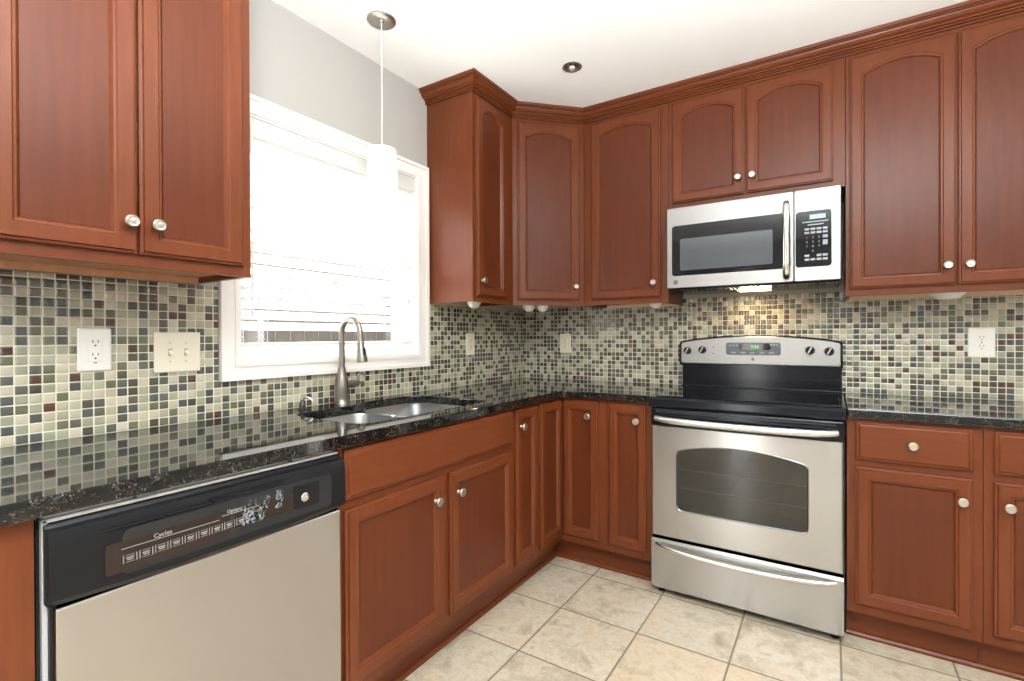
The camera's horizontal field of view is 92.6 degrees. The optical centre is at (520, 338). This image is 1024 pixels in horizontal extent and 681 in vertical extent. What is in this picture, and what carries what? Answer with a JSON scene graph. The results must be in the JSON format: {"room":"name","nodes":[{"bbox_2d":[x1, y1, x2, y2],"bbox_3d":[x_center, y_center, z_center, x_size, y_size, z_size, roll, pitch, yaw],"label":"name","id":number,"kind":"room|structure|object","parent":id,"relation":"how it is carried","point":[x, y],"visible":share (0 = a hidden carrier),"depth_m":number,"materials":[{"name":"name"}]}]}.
{"room":"kitchen","nodes":[
{"label":"kitchen","id":0,"kind":"room"},
{"bbox_2d":[0,0,523,447],"bbox_3d":[-1.502,-0.051,1.131,0.138,2.490,5.500,0,0,32],"label":"wall","id":1,"kind":"structure","parent":0,"point":[296,66],"depth_m":1.68,"materials":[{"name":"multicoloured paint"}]},
{"bbox_2d":[77,328,111,371],"bbox_3d":[-1.232,0.031,1.417,0.009,0.124,0.078,0,0,32],"label":"outlet","id":2,"kind":"object","parent":1,"relation":"attached to","point":[93,344],"visible":1,"depth_m":1.41,"materials":[{"name":"white plastic"}]},
{"bbox_2d":[88,338,102,361],"bbox_3d":[-1.230,0.031,1.416,0.004,0.067,0.033,0,0,32],"label":"receptacle","id":3,"kind":"object","parent":2,"relation":"attached to","point":[95,345],"depth_m":1.42,"materials":[{"name":"white plastic"}]},
{"bbox_2d":[0,0,250,283],"bbox_3d":[-1.078,-0.740,1.345,0.364,1.114,0.656,0,0,32],"label":"upper cabinet","id":4,"kind":"object","parent":1,"relation":"attached to","point":[125,124],"visible":1,"depth_m":1.23,"materials":[{"name":"brown wood"}]},
{"bbox_2d":[153,332,199,372],"bbox_3d":[-1.114,0.043,1.596,0.018,0.130,0.134,0,0,32],"label":"light switch","id":5,"kind":"object","parent":1,"relation":"attached to","point":[173,351],"visible":1,"depth_m":1.59,"materials":[{"name":"beige plastic"}]},
{"bbox_2d":[0,270,523,447],"bbox_3d":[-0.857,0.102,2.026,0.008,0.572,3.300,0,0,32],"label":"backsplash","id":6,"kind":"structure","parent":1,"relation":"attached to","point":[44,397],"depth_m":1.52,"materials":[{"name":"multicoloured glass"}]},
{"bbox_2d":[218,93,429,381],"bbox_3d":[-0.823,-0.376,2.180,0.151,1.044,1.045,0,0,32],"label":"window","id":7,"kind":"structure","parent":1,"relation":"in","point":[236,362],"depth_m":2.11,"materials":[{"name":"white paint"}]},
{"bbox_2d":[241,117,414,346],"bbox_3d":[-0.799,-0.397,2.158,0.085,0.849,0.882,0,0,32],"label":"window blind","id":8,"kind":"object","parent":7,"relation":"attached to","point":[311,177],"visible":0.73,"depth_m":2.08,"materials":[{"name":"white paint"}]},
{"bbox_2d":[427,90,511,306],"bbox_3d":[-0.251,-0.717,2.659,0.349,1.064,0.357,0,0,32],"label":"upper cabinet","id":9,"kind":"object","parent":1,"relation":"attached to","point":[469,139],"visible":1,"depth_m":2.53,"materials":[{"name":"brown wood"}]},
{"bbox_2d":[467,302,480,308],"bbox_3d":[-0.248,-0.184,2.620,0.074,0.044,0.073,0,0,32],"label":"puck light","id":10,"kind":"object","parent":9,"relation":"attached to","point":[473,305],"visible":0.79,"depth_m":2.60,"materials":[{"name":"white plastic"}]},
{"bbox_2d":[419,0,1023,123],"bbox_3d":[0.845,-1.275,2.367,2.741,0.068,0.624,0,0,16],"label":"crown molding","id":11,"kind":"structure","parent":9,"relation":"on","point":[969,12],"depth_m":2.35,"materials":[{"name":"brown wood"}]},
{"bbox_2d":[466,333,474,354],"bbox_3d":[-0.294,0.030,2.896,0.009,0.128,0.080,0,0,32],"label":"outlet","id":12,"kind":"object","parent":1,"relation":"attached to","point":[470,337],"visible":1,"depth_m":2.89,"materials":[{"name":"beige plastic"}]},
{"bbox_2d":[469,338,472,349],"bbox_3d":[-0.292,0.030,2.895,0.003,0.068,0.033,0,0,32],"label":"receptacle","id":13,"kind":"object","parent":12,"relation":"attached to","point":[470,339],"depth_m":2.89,"materials":[{"name":"beige plastic"}]},
{"bbox_2d":[272,0,967,107],"bbox_3d":[0.318,-1.322,-0.033,4.440,0.050,5.740,0,0,32],"label":"ceiling","id":14,"kind":"structure","parent":0,"point":[622,48],"depth_m":2.09,"materials":[{"name":"white paint"}]},
{"bbox_2d":[367,10,396,201],"bbox_3d":[-0.566,-0.939,1.999,0.120,0.728,0.120,0,0,32],"label":"pendant light","id":15,"kind":"object","parent":14,"relation":"hanging from","point":[381,164],"visible":1,"depth_m":1.96,"materials":[{"name":"white glass"}]},
{"bbox_2d":[563,61,581,72],"bbox_3d":[0.249,-1.302,2.350,0.092,0.012,0.092,0,0,32],"label":"recessed light","id":16,"kind":"object","parent":14,"relation":"in","point":[572,66],"visible":1,"depth_m":2.34,"materials":[{"name":"grey metal"}]},
{"bbox_2d":[403,556,1020,680],"bbox_3d":[0.327,1.218,-0.021,4.440,0.050,5.740,0,0,32],"label":"floor","id":17,"kind":"structure","parent":0,"point":[571,620],"depth_m":1.89,"materials":[{"name":"tile"}]},
{"bbox_2d":[0,519,34,680],"bbox_3d":[-1.266,0.756,0.762,0.647,0.877,0.620,0,0,32],"label":"base cabinet","id":18,"kind":"object","parent":17,"relation":"on","point":[17,622],"visible":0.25,"depth_m":0.85,"materials":[{"name":"brown wood"}]},
{"bbox_2d":[34,451,345,680],"bbox_3d":[-0.926,0.752,1.289,0.640,0.874,0.629,0,0,32],"label":"dishwasher","id":19,"kind":"object","parent":17,"relation":"on","point":[236,576],"visible":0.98,"depth_m":1.08,"materials":[{"name":"silver"}]},
{"bbox_2d":[332,409,512,680],"bbox_3d":[-0.514,0.748,1.946,0.647,0.877,0.909,0,0,32],"label":"base cabinet","id":20,"kind":"object","parent":17,"relation":"on","point":[426,524],"visible":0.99,"depth_m":1.68,"materials":[{"name":"brown wood"}]},
{"bbox_2d":[499,404,537,595],"bbox_3d":[-0.213,0.744,2.420,0.647,0.877,0.212,0,0,32],"label":"base cabinet","id":21,"kind":"object","parent":17,"relation":"on","point":[524,419],"visible":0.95,"depth_m":2.26,"materials":[{"name":"brown wood"}]},
{"bbox_2d":[391,551,651,680],"bbox_3d":[0.041,1.175,1.915,0.557,0.018,1.453,0,0,32],"label":"trim","id":22,"kind":"structure","parent":17,"relation":"on","point":[462,628],"depth_m":2.21,"materials":[{"name":"brown wood"}]},
{"bbox_2d":[524,398,612,575],"bbox_3d":[0.162,0.741,2.816,0.857,0.877,0.857,0,0,32],"label":"base cabinet","id":23,"kind":"object","parent":17,"relation":"on","point":[571,432],"visible":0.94,"depth_m":2.49,"materials":[{"name":"brown wood"}]},
{"bbox_2d":[0,377,680,526],"bbox_3d":[-0.395,0.291,1.728,1.089,0.036,3.290,0,0,32],"label":"countertop","id":24,"kind":"structure","parent":23,"relation":"on","point":[40,479],"depth_m":1.30,"materials":[{"name":"black stone"}]},
{"bbox_2d":[298,396,312,409],"bbox_3d":[-0.837,0.248,1.910,0.059,0.053,0.034,0,0,-17],"label":"soap dispenser","id":25,"kind":"object","parent":24,"relation":"on","point":[302,405],"visible":1,"depth_m":1.90,"materials":[{"name":"silver metal"}]},
{"bbox_2d":[334,316,366,404],"bbox_3d":[-0.709,0.089,2.041,0.130,0.368,0.199,0,0,-20],"label":"kitchen faucet","id":26,"kind":"object","parent":24,"relation":"on","point":[342,383],"visible":1,"depth_m":2.03,"materials":[{"name":"silver metal"}]},
{"bbox_2d":[323,403,459,423],"bbox_3d":[-0.506,0.396,1.976,0.479,0.175,0.722,0,0,32],"label":"sink","id":27,"kind":"object","parent":24,"relation":"in","point":[386,413],"visible":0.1,"depth_m":2.22,"materials":[{"name":"silver metal"}]},
{"bbox_2d":[607,400,651,575],"bbox_3d":[0.678,0.740,2.613,0.228,0.877,0.647,0,0,32],"label":"base cabinet","id":28,"kind":"object","parent":17,"relation":"on","point":[629,426],"visible":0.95,"depth_m":2.37,"materials":[{"name":"brown wood"}]},
{"bbox_2d":[649,335,845,638],"bbox_3d":[1.078,0.580,2.326,0.771,1.198,0.700,0,0,32],"label":"range","id":29,"kind":"object","parent":17,"relation":"on","point":[748,452],"visible":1,"depth_m":2.09,"materials":[{"name":"silver metal"}]},
{"bbox_2d":[845,414,982,661],"bbox_3d":[1.587,0.739,2.036,0.392,0.877,0.647,0,0,32],"label":"base cabinet","id":30,"kind":"object","parent":17,"relation":"on","point":[914,490],"visible":0.98,"depth_m":1.79,"materials":[{"name":"brown wood"}]},
{"bbox_2d":[846,628,1023,680],"bbox_3d":[1.644,1.170,1.750,0.796,0.018,0.013,0,0,32],"label":"trim","id":31,"kind":"structure","parent":17,"relation":"on","point":[996,670],"depth_m":1.81,"materials":[{"name":"brown wood"}]},
{"bbox_2d":[978,427,1023,673],"bbox_3d":[1.923,0.739,1.822,0.402,0.877,0.647,0,0,32],"label":"base cabinet","id":32,"kind":"object","parent":17,"relation":"on","point":[1002,646],"visible":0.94,"depth_m":1.66,"materials":[{"name":"brown wood"}]},
{"bbox_2d":[843,392,1023,429],"bbox_3d":[1.778,0.282,1.925,0.836,0.036,0.628,0,0,32],"label":"countertop","id":33,"kind":"structure","parent":32,"relation":"on","point":[1007,414],"depth_m":1.86,"materials":[{"name":"black stone"}]},
{"bbox_2d":[524,202,1023,400],"bbox_3d":[1.822,-0.069,2.344,4.450,2.490,0.128,0,0,32],"label":"wall","id":34,"kind":"structure","parent":0,"point":[911,347],"depth_m":2.44,"materials":[{"name":"multicoloured tile"}]},
{"bbox_2d":[489,117,589,308],"bbox_3d":[0.115,-0.722,2.998,0.603,1.060,0.603,0,0,32],"label":"upper cabinet","id":35,"kind":"object","parent":34,"relation":"attached to","point":[548,256],"visible":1,"depth_m":2.78,"materials":[{"name":"brown wood"}]},
{"bbox_2d":[523,305,534,311],"bbox_3d":[0.050,-0.181,2.855,0.074,0.044,0.073,0,0,32],"label":"puck light","id":36,"kind":"object","parent":35,"relation":"attached to","point":[528,308],"visible":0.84,"depth_m":2.83,"materials":[{"name":"white plastic"}]},
{"bbox_2d":[536,305,547,311],"bbox_3d":[0.129,-0.181,2.872,0.074,0.044,0.073,0,0,32],"label":"puck light","id":37,"kind":"object","parent":35,"relation":"attached to","point":[540,308],"visible":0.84,"depth_m":2.85,"materials":[{"name":"white plastic"}]},
{"bbox_2d":[560,334,570,352],"bbox_3d":[0.296,0.029,3.232,0.080,0.125,0.009,0,0,32],"label":"outlet","id":38,"kind":"object","parent":34,"relation":"attached to","point":[565,339],"visible":1,"depth_m":3.23,"materials":[{"name":"beige plastic"}]},
{"bbox_2d":[563,338,566,348],"bbox_3d":[0.295,0.029,3.230,0.033,0.068,0.003,0,0,32],"label":"receptacle","id":39,"kind":"object","parent":38,"relation":"attached to","point":[564,339],"depth_m":3.23,"materials":[{"name":"beige plastic"}]},
{"bbox_2d":[584,103,682,308],"bbox_3d":[0.643,-0.721,2.813,0.483,1.064,0.349,0,0,32],"label":"upper cabinet","id":40,"kind":"object","parent":34,"relation":"attached to","point":[626,156],"visible":0.97,"depth_m":2.69,"materials":[{"name":"brown wood"}]},
{"bbox_2d":[649,303,661,308],"bbox_3d":[0.744,-0.189,2.689,0.074,0.044,0.073,0,0,32],"label":"puck light","id":41,"kind":"object","parent":40,"relation":"attached to","point":[653,305],"visible":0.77,"depth_m":2.67,"materials":[{"name":"white plastic"}]},
{"bbox_2d":[668,57,844,208],"bbox_3d":[1.174,-0.963,2.474,0.773,0.582,0.349,0,0,32],"label":"upper cabinet","id":42,"kind":"object","parent":34,"relation":"attached to","point":[783,132],"visible":0.99,"depth_m":2.33,"materials":[{"name":"brown wood"}]},
{"bbox_2d":[667,185,840,294],"bbox_3d":[1.149,-0.454,2.436,0.744,0.416,0.430,0,0,32],"label":"microwave","id":43,"kind":"object","parent":42,"relation":"attached to","point":[787,240],"visible":1,"depth_m":2.28,"materials":[{"name":"silver metal"}]},
{"bbox_2d":[524,292,1023,400],"bbox_3d":[1.173,0.072,2.686,2.712,0.610,0.008,0,0,32],"label":"backsplash","id":44,"kind":"structure","parent":34,"relation":"attached to","point":[911,347],"depth_m":2.44,"materials":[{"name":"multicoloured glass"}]},
{"bbox_2d":[844,11,1023,300],"bbox_3d":[1.831,-0.720,2.059,0.776,1.069,0.349,0,0,32],"label":"upper cabinet","id":45,"kind":"object","parent":34,"relation":"attached to","point":[934,191],"visible":1,"depth_m":1.99,"materials":[{"name":"brown wood"}]},
{"bbox_2d":[929,292,966,299],"bbox_3d":[1.789,-0.185,2.050,0.124,0.044,0.123,0,0,32],"label":"puck light","id":46,"kind":"object","parent":45,"relation":"attached to","point":[952,295],"visible":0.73,"depth_m":2.02,"materials":[{"name":"white plastic"}]},
{"bbox_2d":[968,328,995,357],"bbox_3d":[2.017,0.016,2.140,0.090,0.130,0.009,0,0,32],"label":"outlet","id":47,"kind":"object","parent":34,"relation":"attached to","point":[981,341],"visible":1,"depth_m":2.14,"materials":[{"name":"white plastic"}]},
{"bbox_2d":[977,335,986,349],"bbox_3d":[2.016,0.016,2.138,0.033,0.068,0.003,0,0,32],"label":"receptacle","id":48,"kind":"object","parent":47,"relation":"attached to","point":[981,339],"depth_m":2.14,"materials":[{"name":"white plastic"}]},
{"label":"outside","id":49,"kind":"structure","parent":0,"visible":0},
{"bbox_3d":[-6.743,1.518,5.950,13.860,0.050,21.000,0,0,32],"label":"ground","id":50,"kind":"structure","parent":49,"visible":0},
{"bbox_2d":[241,229,390,342],"bbox_3d":[-1.501,0.061,8.528,0.050,2.800,18.990,0,0,32],"label":"fence","id":51,"kind":"object","parent":50,"relation":"on","point":[247,336],"visible":0.03,"depth_m":6.45,"materials":[{"name":"white wood"}]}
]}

